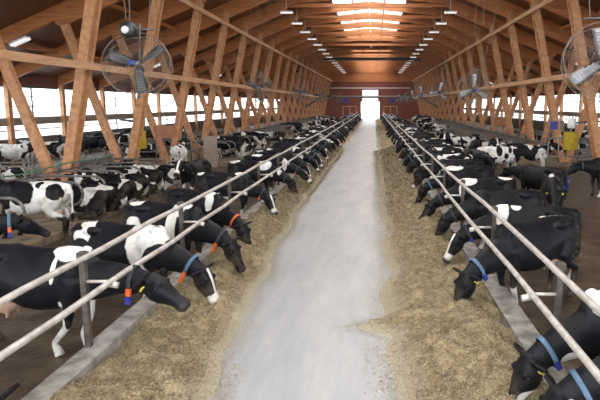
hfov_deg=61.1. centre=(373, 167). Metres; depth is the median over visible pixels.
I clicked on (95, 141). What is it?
cow
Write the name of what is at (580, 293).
rail
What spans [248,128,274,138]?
divider
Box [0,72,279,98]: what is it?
wall
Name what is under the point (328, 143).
cow
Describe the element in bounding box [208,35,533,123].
roof frame
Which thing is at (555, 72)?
purlin
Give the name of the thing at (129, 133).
cow
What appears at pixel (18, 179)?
rail
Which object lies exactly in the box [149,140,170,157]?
cow
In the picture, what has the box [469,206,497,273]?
post
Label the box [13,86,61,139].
window
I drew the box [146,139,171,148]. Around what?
divider
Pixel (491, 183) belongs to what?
cow
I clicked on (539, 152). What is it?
cow
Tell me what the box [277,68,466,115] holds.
roof frame
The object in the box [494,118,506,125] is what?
board
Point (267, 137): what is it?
cow
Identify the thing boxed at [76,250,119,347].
post
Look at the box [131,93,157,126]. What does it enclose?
window
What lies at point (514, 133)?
divider
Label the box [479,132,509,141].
divider
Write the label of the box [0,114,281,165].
wall
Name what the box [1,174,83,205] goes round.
divider
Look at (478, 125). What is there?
divider
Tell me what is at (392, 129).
cow
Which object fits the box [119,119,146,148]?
brush
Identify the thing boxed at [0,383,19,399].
cow
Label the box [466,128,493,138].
divider
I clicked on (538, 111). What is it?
window
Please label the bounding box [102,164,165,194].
cow
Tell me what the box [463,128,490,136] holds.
divider
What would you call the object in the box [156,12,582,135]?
roof frame
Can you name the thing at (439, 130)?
cow
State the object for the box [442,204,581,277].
cow
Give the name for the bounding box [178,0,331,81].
purlin
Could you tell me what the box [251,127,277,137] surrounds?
divider
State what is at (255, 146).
cow
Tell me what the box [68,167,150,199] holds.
cow
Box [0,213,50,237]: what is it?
cow
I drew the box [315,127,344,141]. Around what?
cow
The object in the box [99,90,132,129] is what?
window
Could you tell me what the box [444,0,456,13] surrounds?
ceiling lamp
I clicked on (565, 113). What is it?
window
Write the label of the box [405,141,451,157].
cow
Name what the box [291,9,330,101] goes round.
fan
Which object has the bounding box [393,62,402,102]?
fan
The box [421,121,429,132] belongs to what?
cow
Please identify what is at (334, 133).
cow
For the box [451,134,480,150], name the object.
cow
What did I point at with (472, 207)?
cow
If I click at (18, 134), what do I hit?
ground
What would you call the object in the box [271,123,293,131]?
divider
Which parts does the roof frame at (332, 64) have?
post, post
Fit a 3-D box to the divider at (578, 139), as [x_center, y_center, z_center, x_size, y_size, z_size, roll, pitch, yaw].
[12.717,-0.972,28.507,2.298,1.370,0.070,0,7,0]
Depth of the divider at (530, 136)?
30.99 m
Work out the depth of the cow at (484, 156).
21.90 m
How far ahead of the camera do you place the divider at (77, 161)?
17.70 m
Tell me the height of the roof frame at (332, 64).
12.083 m
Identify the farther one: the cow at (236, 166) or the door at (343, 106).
the door at (343, 106)
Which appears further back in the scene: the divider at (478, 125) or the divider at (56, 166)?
the divider at (478, 125)
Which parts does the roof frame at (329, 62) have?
post, post, post, post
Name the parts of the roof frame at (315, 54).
wall post, post, post, post, post, wall post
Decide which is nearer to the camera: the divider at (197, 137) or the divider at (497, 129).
the divider at (197, 137)
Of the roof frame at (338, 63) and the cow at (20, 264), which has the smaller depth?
the cow at (20, 264)
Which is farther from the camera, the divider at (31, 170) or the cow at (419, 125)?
the cow at (419, 125)
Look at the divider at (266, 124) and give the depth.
48.86 m
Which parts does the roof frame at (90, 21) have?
post, post, post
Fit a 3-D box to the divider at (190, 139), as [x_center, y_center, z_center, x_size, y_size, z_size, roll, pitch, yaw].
[-9.383,-0.998,28.706,2.298,1.370,0.070,0,7,0]
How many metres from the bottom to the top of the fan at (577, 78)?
7.760 m
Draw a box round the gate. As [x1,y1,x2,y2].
[547,137,591,167]
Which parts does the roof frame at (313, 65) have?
post, post, post, post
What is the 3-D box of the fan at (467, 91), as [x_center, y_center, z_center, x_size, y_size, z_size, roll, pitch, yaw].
[4.800,-6.728,22.231,1.585,7.836,3.238,4,8,28]
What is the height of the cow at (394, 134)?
1.498 m
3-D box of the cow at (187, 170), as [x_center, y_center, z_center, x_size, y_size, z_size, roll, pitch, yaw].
[-6.670,0.407,18.255,0.738,1.557,2.773,1,7,6]
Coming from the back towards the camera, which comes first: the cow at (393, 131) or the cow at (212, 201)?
the cow at (393, 131)
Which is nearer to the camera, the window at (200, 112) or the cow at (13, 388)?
the cow at (13, 388)
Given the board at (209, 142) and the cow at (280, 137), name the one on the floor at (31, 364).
the board at (209, 142)
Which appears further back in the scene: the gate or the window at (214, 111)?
the window at (214, 111)
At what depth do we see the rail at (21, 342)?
6.25 m
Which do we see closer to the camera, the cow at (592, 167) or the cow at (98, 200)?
the cow at (98, 200)
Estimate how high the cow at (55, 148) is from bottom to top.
1.526 m
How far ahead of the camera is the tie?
72.68 m
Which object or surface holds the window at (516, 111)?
in the wall at (537, 125)
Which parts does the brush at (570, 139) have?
motor, arm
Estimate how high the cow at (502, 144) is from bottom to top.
1.132 m
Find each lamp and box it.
[8,36,30,46]
[119,0,138,37]
[280,0,292,13]
[291,8,302,24]
[436,8,446,24]
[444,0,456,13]
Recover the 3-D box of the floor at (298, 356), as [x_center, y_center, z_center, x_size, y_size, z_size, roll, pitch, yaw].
[-0.765,-4.080,59.463,5.430,0.035,135.000,0,7,0]
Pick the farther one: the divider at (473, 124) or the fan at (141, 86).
the divider at (473, 124)
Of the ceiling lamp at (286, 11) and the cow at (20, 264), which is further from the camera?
the ceiling lamp at (286, 11)
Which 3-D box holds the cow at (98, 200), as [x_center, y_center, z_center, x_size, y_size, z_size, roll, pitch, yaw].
[-8.942,0.883,14.887,2.583,1.089,1.049,1,7,5]
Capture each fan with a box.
[101,0,172,97]
[245,1,278,101]
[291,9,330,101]
[312,35,325,101]
[326,54,338,102]
[335,65,351,102]
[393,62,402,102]
[400,54,420,102]
[405,44,425,101]
[410,20,428,101]
[428,0,480,102]
[457,0,498,105]
[561,0,599,101]
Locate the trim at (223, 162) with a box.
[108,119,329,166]
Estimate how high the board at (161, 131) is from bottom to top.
0.700 m
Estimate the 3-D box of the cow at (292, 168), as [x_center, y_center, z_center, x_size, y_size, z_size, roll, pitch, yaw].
[-3.981,0.167,20.586,2.981,1.442,0.754,2,7,13]
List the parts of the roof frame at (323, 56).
post, post, post, post, wall post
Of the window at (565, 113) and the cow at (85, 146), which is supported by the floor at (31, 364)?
the cow at (85, 146)
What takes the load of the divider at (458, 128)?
on the trim at (552, 162)
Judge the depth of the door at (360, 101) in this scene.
114.01 m
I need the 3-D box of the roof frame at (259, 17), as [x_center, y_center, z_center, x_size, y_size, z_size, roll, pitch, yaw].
[-0.400,-7.424,37.980,40.960,12.083,0.510,0,7,0]
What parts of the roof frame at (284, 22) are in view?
wall post, post, post, post, post, post, post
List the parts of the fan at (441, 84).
chain, chain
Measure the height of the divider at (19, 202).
1.370 m
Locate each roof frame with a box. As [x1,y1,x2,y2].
[0,0,102,180]
[0,0,599,164]
[2,0,599,165]
[58,0,595,153]
[99,0,594,149]
[131,1,599,135]
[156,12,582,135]
[176,21,563,127]
[193,28,546,130]
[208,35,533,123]
[220,41,521,127]
[230,46,511,123]
[240,50,502,126]
[249,54,495,124]
[255,61,487,123]
[262,62,481,122]
[267,62,476,121]
[273,67,471,120]
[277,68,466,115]
[282,68,462,119]
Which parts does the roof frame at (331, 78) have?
post, post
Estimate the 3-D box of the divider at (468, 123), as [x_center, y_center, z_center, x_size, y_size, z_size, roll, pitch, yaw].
[8.583,-3.892,51.321,2.298,1.370,0.070,0,7,0]
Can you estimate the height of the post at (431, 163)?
1.300 m
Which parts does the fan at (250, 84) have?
blade, chain, blade, chain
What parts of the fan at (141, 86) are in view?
blade, chain, motor, blade, blade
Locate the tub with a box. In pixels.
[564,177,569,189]
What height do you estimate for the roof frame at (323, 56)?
12.083 m
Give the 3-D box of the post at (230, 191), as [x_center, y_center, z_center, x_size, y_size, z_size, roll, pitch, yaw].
[-3.518,0.876,12.922,0.511,1.300,0.098,1,7,4]
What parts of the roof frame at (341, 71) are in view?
post, post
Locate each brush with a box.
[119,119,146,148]
[563,118,599,150]
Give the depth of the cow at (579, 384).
4.72 m
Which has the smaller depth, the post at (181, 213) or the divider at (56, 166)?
the post at (181, 213)
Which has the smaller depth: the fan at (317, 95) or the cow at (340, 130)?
the cow at (340, 130)
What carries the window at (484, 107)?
in the wall at (537, 125)
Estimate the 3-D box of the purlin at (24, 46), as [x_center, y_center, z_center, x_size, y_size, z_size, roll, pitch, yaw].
[-17.700,-10.803,61.602,0.140,0.200,104.950,0,7,0]
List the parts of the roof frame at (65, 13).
post, post, post, post, post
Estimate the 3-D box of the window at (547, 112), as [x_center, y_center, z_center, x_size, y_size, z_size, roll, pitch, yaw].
[20.152,-6.615,55.812,0.224,3.150,5.000,0,7,0]
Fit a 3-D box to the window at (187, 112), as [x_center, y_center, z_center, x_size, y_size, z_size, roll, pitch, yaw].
[-20.952,-6.615,55.812,0.224,3.150,5.000,0,7,0]
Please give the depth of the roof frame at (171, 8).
27.91 m
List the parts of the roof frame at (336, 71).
post, post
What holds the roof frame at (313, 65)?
on the floor at (31, 364)
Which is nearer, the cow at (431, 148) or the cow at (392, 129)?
the cow at (431, 148)
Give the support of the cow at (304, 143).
on the floor at (31, 364)
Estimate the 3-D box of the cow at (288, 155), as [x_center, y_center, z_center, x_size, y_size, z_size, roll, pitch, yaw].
[-4.135,-0.088,22.597,2.775,1.437,0.702,2,7,13]
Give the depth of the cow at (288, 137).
31.00 m
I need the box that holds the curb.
[21,151,317,399]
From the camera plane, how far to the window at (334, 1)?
46.51 m
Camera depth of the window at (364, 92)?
113.87 m
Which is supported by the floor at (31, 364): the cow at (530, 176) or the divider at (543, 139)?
the cow at (530, 176)
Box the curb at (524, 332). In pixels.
[401,148,567,385]
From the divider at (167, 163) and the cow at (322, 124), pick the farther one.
the cow at (322, 124)
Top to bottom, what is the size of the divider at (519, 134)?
1.370 m
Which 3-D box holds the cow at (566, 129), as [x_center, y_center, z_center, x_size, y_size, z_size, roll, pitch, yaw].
[17.960,-3.070,45.543,2.718,1.526,0.724,-3,8,-19]
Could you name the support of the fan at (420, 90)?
hanging from the roof frame at (448, 32)
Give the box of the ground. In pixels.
[0,113,599,139]
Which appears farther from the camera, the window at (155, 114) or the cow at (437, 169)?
the window at (155, 114)
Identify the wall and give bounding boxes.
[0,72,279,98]
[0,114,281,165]
[283,82,461,118]
[332,68,412,81]
[463,87,599,98]
[464,113,586,132]
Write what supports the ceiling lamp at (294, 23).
hanging from the ceiling at (51, 36)
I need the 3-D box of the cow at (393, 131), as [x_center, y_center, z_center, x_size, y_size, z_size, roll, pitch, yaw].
[2.680,-3.259,47.157,2.881,1.492,0.729,-1,7,-8]
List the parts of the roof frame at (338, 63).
post, post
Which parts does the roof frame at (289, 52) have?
wall post, post, post, post, post, post, post, wall post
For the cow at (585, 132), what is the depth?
40.23 m
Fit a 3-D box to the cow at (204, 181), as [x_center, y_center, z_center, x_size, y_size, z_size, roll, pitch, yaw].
[-4.204,0.839,15.338,2.804,1.442,0.737,2,7,13]
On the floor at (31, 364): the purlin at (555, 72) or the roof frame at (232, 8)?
the roof frame at (232, 8)
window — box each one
[0,85,7,141]
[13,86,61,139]
[65,88,101,132]
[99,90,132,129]
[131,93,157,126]
[156,93,175,124]
[186,95,194,122]
[193,95,206,121]
[207,96,220,119]
[332,0,370,31]
[362,90,377,100]
[369,0,405,30]
[482,98,488,114]
[512,102,521,118]
[533,95,546,121]
[546,94,563,120]
[562,93,582,124]
[585,92,599,127]
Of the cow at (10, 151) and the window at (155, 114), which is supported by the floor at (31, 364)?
the cow at (10, 151)
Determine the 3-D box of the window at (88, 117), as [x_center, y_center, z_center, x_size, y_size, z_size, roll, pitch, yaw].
[-20.952,-4.075,35.974,0.224,3.150,5.000,0,7,0]
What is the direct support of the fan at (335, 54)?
hanging from the roof frame at (323, 56)
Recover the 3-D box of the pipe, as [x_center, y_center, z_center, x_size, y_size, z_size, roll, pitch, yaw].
[-0.402,-10.237,77.931,21.354,1.980,0.285,0,7,0]
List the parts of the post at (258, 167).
post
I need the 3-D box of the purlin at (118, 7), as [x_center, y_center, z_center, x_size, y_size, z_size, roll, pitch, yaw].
[-13.000,-12.761,61.351,0.140,0.200,104.950,0,7,0]
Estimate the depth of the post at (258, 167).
16.11 m
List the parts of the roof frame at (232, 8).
wall post, post, post, post, post, post, post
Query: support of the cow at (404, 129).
on the floor at (31, 364)
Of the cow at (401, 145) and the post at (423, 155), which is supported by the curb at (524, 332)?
the post at (423, 155)
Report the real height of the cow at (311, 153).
1.438 m
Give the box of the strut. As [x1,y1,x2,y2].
[422,72,599,96]
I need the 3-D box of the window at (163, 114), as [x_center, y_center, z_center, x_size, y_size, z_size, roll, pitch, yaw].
[-20.952,-5.980,50.852,0.224,3.150,5.000,0,7,0]
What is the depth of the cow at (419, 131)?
37.37 m
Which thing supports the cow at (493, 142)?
on the floor at (31, 364)
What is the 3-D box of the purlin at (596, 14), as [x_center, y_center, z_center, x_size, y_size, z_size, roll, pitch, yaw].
[12.200,-12.761,61.351,0.140,0.200,104.950,0,7,0]
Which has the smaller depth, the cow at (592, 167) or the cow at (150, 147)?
the cow at (592, 167)
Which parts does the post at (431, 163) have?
post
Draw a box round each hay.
[49,119,363,399]
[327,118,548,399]
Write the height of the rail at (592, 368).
0.119 m
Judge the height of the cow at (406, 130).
1.418 m
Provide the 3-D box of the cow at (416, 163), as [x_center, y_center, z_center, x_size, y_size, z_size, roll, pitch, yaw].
[2.727,-0.097,22.552,2.833,1.467,0.717,-1,7,-8]
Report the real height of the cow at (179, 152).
1.557 m
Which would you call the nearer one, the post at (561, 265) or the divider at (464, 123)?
the post at (561, 265)
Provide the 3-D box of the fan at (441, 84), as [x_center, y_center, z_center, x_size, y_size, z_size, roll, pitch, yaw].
[5.666,-8.261,33.609,4.573,7.684,1.369,-4,8,-27]
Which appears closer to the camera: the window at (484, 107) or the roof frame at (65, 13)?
the roof frame at (65, 13)
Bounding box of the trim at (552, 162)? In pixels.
[407,119,592,166]
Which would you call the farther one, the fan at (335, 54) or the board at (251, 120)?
the fan at (335, 54)
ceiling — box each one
[0,0,346,92]
[395,0,599,90]
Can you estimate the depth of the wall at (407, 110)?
113.98 m
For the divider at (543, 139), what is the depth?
28.62 m
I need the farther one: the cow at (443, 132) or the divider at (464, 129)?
the divider at (464, 129)
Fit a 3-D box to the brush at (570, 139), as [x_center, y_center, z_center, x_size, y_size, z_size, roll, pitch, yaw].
[10.039,-1.620,23.959,1.857,1.530,0.731,0,7,0]
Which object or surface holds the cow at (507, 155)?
on the floor at (31, 364)
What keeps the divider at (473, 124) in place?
on the trim at (552, 162)
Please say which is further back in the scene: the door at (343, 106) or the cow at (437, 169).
the door at (343, 106)
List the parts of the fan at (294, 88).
chain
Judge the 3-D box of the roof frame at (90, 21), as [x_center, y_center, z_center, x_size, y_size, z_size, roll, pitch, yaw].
[-0.400,-4.884,18.142,40.960,12.083,0.510,0,7,0]
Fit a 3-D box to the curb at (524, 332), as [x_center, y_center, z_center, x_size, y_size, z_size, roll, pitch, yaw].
[2.115,-3.426,52.994,0.330,0.380,122.000,0,7,0]
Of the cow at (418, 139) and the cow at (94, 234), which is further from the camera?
the cow at (418, 139)
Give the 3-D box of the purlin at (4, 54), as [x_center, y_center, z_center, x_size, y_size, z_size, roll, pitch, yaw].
[-10.291,-9.284,61.822,0.090,0.260,105.000,0,7,0]
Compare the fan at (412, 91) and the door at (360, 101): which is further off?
the door at (360, 101)
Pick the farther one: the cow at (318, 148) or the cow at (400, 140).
the cow at (400, 140)
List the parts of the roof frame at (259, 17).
wall post, post, post, post, post, post, post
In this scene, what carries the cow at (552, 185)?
on the floor at (31, 364)
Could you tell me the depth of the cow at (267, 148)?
23.63 m
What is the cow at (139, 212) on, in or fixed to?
on the floor at (31, 364)
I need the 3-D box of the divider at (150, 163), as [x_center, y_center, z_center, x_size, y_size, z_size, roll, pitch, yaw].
[-9.383,0.247,18.985,2.298,1.370,0.070,0,7,0]
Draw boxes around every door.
[343,106,356,114]
[360,101,379,117]
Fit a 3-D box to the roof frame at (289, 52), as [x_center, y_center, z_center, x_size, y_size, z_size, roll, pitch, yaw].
[-0.400,-9.963,57.818,40.960,12.083,0.510,0,7,0]
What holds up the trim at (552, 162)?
on the floor at (31, 364)
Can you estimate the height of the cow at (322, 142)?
1.455 m
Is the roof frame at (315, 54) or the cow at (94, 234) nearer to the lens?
the cow at (94, 234)
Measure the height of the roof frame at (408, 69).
12.083 m
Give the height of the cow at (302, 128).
1.132 m
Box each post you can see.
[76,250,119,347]
[177,201,204,247]
[227,177,246,208]
[257,162,272,201]
[276,152,289,184]
[414,146,424,162]
[420,153,433,175]
[430,164,446,190]
[444,179,465,228]
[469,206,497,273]
[520,261,565,326]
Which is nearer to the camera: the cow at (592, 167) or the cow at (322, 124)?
the cow at (592, 167)
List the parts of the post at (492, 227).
post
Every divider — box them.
[0,160,26,180]
[0,162,38,177]
[0,197,25,215]
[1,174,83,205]
[10,158,62,174]
[30,169,105,184]
[55,164,124,178]
[76,160,141,173]
[95,156,156,169]
[112,153,168,164]
[118,139,157,162]
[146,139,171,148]
[190,139,229,161]
[197,137,235,158]
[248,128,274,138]
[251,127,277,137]
[266,124,289,133]
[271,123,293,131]
[443,123,464,133]
[447,123,468,135]
[450,124,473,133]
[454,125,478,134]
[456,128,480,137]
[461,129,486,141]
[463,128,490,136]
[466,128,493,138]
[469,129,497,139]
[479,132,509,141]
[482,133,514,142]
[485,134,519,144]
[494,135,524,143]
[500,137,536,144]
[502,136,530,144]
[504,139,543,146]
[576,139,590,161]
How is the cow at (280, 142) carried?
on the floor at (31, 364)
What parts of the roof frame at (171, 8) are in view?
wall post, post, post, post, post, post, post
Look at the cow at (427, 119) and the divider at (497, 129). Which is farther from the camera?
the cow at (427, 119)
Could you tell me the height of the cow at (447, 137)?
1.557 m
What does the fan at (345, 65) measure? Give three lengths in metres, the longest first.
7.616 x 3.629 x 2.004 m
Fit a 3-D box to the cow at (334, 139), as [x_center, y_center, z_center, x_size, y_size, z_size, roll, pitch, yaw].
[-3.887,-2.107,38.214,3.050,1.475,0.772,1,7,10]
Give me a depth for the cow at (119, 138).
35.38 m
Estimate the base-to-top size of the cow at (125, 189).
1.089 m
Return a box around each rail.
[0,114,354,306]
[0,114,358,361]
[0,156,108,177]
[9,157,122,180]
[187,118,305,143]
[382,114,599,383]
[384,113,599,315]
[446,120,545,143]
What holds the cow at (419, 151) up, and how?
on the floor at (31, 364)
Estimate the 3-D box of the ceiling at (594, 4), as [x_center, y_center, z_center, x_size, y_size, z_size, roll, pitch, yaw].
[11.650,-11.741,52.635,18.100,6.890,123.400,0,7,0]
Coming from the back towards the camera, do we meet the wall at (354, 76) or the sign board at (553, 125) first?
the wall at (354, 76)
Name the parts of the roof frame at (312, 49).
post, post, post, post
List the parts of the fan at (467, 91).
blade, chain, blade, blade, chain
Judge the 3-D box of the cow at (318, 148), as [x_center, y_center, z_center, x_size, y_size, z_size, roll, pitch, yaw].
[-4.115,-1.061,29.971,2.887,1.495,0.730,1,7,10]
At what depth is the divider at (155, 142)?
28.44 m
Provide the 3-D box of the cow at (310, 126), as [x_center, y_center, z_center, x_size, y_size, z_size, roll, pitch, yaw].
[-9.136,-5.386,63.859,2.583,1.089,1.049,0,7,-1]
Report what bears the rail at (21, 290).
attached to the post
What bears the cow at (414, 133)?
on the floor at (31, 364)
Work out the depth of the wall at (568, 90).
55.38 m
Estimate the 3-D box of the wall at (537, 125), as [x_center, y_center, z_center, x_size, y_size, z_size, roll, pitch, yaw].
[20.225,-3.866,53.442,0.250,1.700,123.000,0,7,0]
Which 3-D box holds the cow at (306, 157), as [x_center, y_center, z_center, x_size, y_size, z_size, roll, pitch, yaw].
[-4.018,-0.367,24.953,2.690,1.392,0.680,1,7,10]
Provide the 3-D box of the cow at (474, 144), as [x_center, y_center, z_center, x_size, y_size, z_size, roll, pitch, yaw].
[5.850,-0.901,28.475,0.738,1.557,2.773,1,7,7]
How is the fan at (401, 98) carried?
hanging from the roof frame at (323, 56)
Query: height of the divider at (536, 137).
1.370 m
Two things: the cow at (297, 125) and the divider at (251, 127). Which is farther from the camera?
the cow at (297, 125)
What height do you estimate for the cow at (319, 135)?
1.425 m
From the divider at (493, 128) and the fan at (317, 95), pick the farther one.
the fan at (317, 95)
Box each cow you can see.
[0,142,47,169]
[0,151,5,169]
[0,179,73,240]
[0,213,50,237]
[0,243,190,356]
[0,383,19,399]
[1,165,29,178]
[16,140,64,166]
[36,178,118,219]
[57,136,91,159]
[64,173,138,208]
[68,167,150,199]
[69,221,218,303]
[83,136,109,157]
[91,132,127,153]
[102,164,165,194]
[113,132,130,149]
[118,159,181,189]
[122,144,155,157]
[123,129,153,138]
[123,201,245,272]
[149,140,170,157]
[164,188,251,244]
[169,140,189,165]
[171,159,211,188]
[195,171,277,215]
[197,136,245,158]
[222,142,252,156]
[228,160,297,192]
[230,131,265,148]
[244,154,312,186]
[252,138,265,149]
[254,150,310,176]
[258,148,310,173]
[265,131,284,142]
[265,136,269,146]
[269,146,319,171]
[272,143,322,167]
[275,142,322,163]
[279,122,301,135]
[279,141,320,157]
[283,138,328,160]
[288,126,305,133]
[288,137,328,154]
[293,135,331,151]
[294,134,334,151]
[302,123,312,129]
[304,133,336,150]
[305,131,341,146]
[311,128,342,142]
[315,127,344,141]
[321,124,346,134]
[322,125,346,137]
[385,124,414,136]
[388,125,416,137]
[390,127,420,140]
[391,129,423,141]
[393,130,424,140]
[395,131,427,145]
[395,132,424,147]
[395,135,434,153]
[398,139,442,158]
[399,140,445,160]
[400,133,434,142]
[402,145,453,166]
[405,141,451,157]
[405,149,463,179]
[409,147,463,163]
[411,159,484,192]
[413,153,472,177]
[415,165,494,207]
[417,121,422,128]
[418,177,516,224]
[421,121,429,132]
[425,118,441,121]
[430,123,437,137]
[434,189,546,248]
[436,128,443,138]
[438,131,453,138]
[441,133,455,142]
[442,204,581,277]
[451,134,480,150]
[452,215,579,302]
[467,149,497,169]
[469,140,484,149]
[477,146,535,175]
[482,140,522,146]
[487,138,501,164]
[498,164,567,199]
[508,288,599,399]
[510,143,565,166]
[539,356,599,399]
[540,172,567,206]
[546,139,586,153]
[561,127,575,134]
[566,157,599,197]
[581,128,599,147]
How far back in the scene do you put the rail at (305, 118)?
37.13 m
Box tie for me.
[296,57,449,72]
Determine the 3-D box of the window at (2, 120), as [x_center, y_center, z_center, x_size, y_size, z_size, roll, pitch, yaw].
[-20.952,-2.806,26.055,0.224,3.150,5.000,0,7,0]
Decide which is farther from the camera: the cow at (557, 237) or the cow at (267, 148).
the cow at (267, 148)
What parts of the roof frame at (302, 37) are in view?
post, post, post, post, post, post, wall post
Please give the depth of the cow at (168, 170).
19.45 m
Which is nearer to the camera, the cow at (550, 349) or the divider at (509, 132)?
the cow at (550, 349)
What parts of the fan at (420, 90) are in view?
chain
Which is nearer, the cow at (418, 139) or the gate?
the gate
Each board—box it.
[154,125,176,137]
[203,136,217,166]
[247,117,257,123]
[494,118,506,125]
[549,121,564,131]
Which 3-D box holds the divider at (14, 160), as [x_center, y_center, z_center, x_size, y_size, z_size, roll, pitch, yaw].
[-13.517,0.094,20.175,2.298,1.370,0.070,0,7,0]
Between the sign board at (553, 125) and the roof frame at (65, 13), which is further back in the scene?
the sign board at (553, 125)
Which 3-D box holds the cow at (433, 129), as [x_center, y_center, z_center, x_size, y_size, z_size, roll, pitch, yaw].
[6.112,-3.732,50.648,0.732,1.543,2.748,2,7,12]
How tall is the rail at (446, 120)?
0.057 m
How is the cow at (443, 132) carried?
on the floor at (31, 364)
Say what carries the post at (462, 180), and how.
on the curb at (524, 332)
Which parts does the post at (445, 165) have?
post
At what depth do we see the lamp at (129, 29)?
10.47 m
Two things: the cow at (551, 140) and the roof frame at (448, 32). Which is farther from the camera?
the roof frame at (448, 32)
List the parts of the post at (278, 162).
post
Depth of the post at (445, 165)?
15.68 m
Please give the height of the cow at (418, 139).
1.435 m
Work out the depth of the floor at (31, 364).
8.76 m
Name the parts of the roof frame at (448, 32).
wall post, post, post, post, post, post, post, wall post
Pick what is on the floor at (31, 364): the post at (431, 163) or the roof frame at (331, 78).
the roof frame at (331, 78)
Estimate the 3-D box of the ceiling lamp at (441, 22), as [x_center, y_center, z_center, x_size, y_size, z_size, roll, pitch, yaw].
[5.550,-12.485,41.148,0.900,1.280,0.320,0,7,0]
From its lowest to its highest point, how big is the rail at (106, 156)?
0.127 m
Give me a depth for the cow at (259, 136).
35.06 m
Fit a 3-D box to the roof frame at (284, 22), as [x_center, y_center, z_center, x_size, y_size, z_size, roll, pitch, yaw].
[-0.400,-8.059,42.939,40.960,12.083,0.510,0,7,0]
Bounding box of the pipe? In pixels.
[305,96,438,108]
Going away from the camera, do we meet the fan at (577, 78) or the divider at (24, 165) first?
the fan at (577, 78)
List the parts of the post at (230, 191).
post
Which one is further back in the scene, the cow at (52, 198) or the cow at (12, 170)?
the cow at (12, 170)
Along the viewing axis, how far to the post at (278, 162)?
19.36 m
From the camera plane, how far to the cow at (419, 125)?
61.23 m
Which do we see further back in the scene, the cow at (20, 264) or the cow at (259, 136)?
the cow at (259, 136)
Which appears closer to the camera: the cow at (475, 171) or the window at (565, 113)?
the cow at (475, 171)
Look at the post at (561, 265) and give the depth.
5.96 m
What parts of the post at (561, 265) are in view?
post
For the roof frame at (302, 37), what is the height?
12.083 m
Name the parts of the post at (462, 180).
post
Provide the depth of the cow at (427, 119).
67.15 m
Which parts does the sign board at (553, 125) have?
blue plate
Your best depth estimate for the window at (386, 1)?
46.44 m
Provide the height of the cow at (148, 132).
1.526 m
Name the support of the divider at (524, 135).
on the trim at (552, 162)
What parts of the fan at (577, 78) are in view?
blade, blade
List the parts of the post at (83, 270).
post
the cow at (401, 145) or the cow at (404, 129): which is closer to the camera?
the cow at (401, 145)
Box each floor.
[0,119,599,399]
[213,118,398,399]
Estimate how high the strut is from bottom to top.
0.260 m
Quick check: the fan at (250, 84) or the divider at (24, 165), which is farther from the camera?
the fan at (250, 84)
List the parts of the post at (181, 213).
post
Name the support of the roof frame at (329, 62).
on the floor at (31, 364)
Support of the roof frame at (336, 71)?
on the floor at (31, 364)
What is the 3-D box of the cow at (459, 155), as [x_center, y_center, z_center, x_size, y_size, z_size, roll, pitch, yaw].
[2.939,0.084,21.391,2.708,1.402,0.685,-1,7,-9]
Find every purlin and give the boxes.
[0,49,321,96]
[5,42,287,89]
[110,4,260,61]
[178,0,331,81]
[412,0,553,81]
[460,68,577,89]
[490,11,599,57]
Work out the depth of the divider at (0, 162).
18.90 m
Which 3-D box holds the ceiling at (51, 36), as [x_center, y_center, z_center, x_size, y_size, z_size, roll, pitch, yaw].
[-12.450,-11.741,52.635,18.100,6.890,123.400,0,7,0]
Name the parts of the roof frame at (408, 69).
post, post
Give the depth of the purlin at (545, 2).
33.84 m

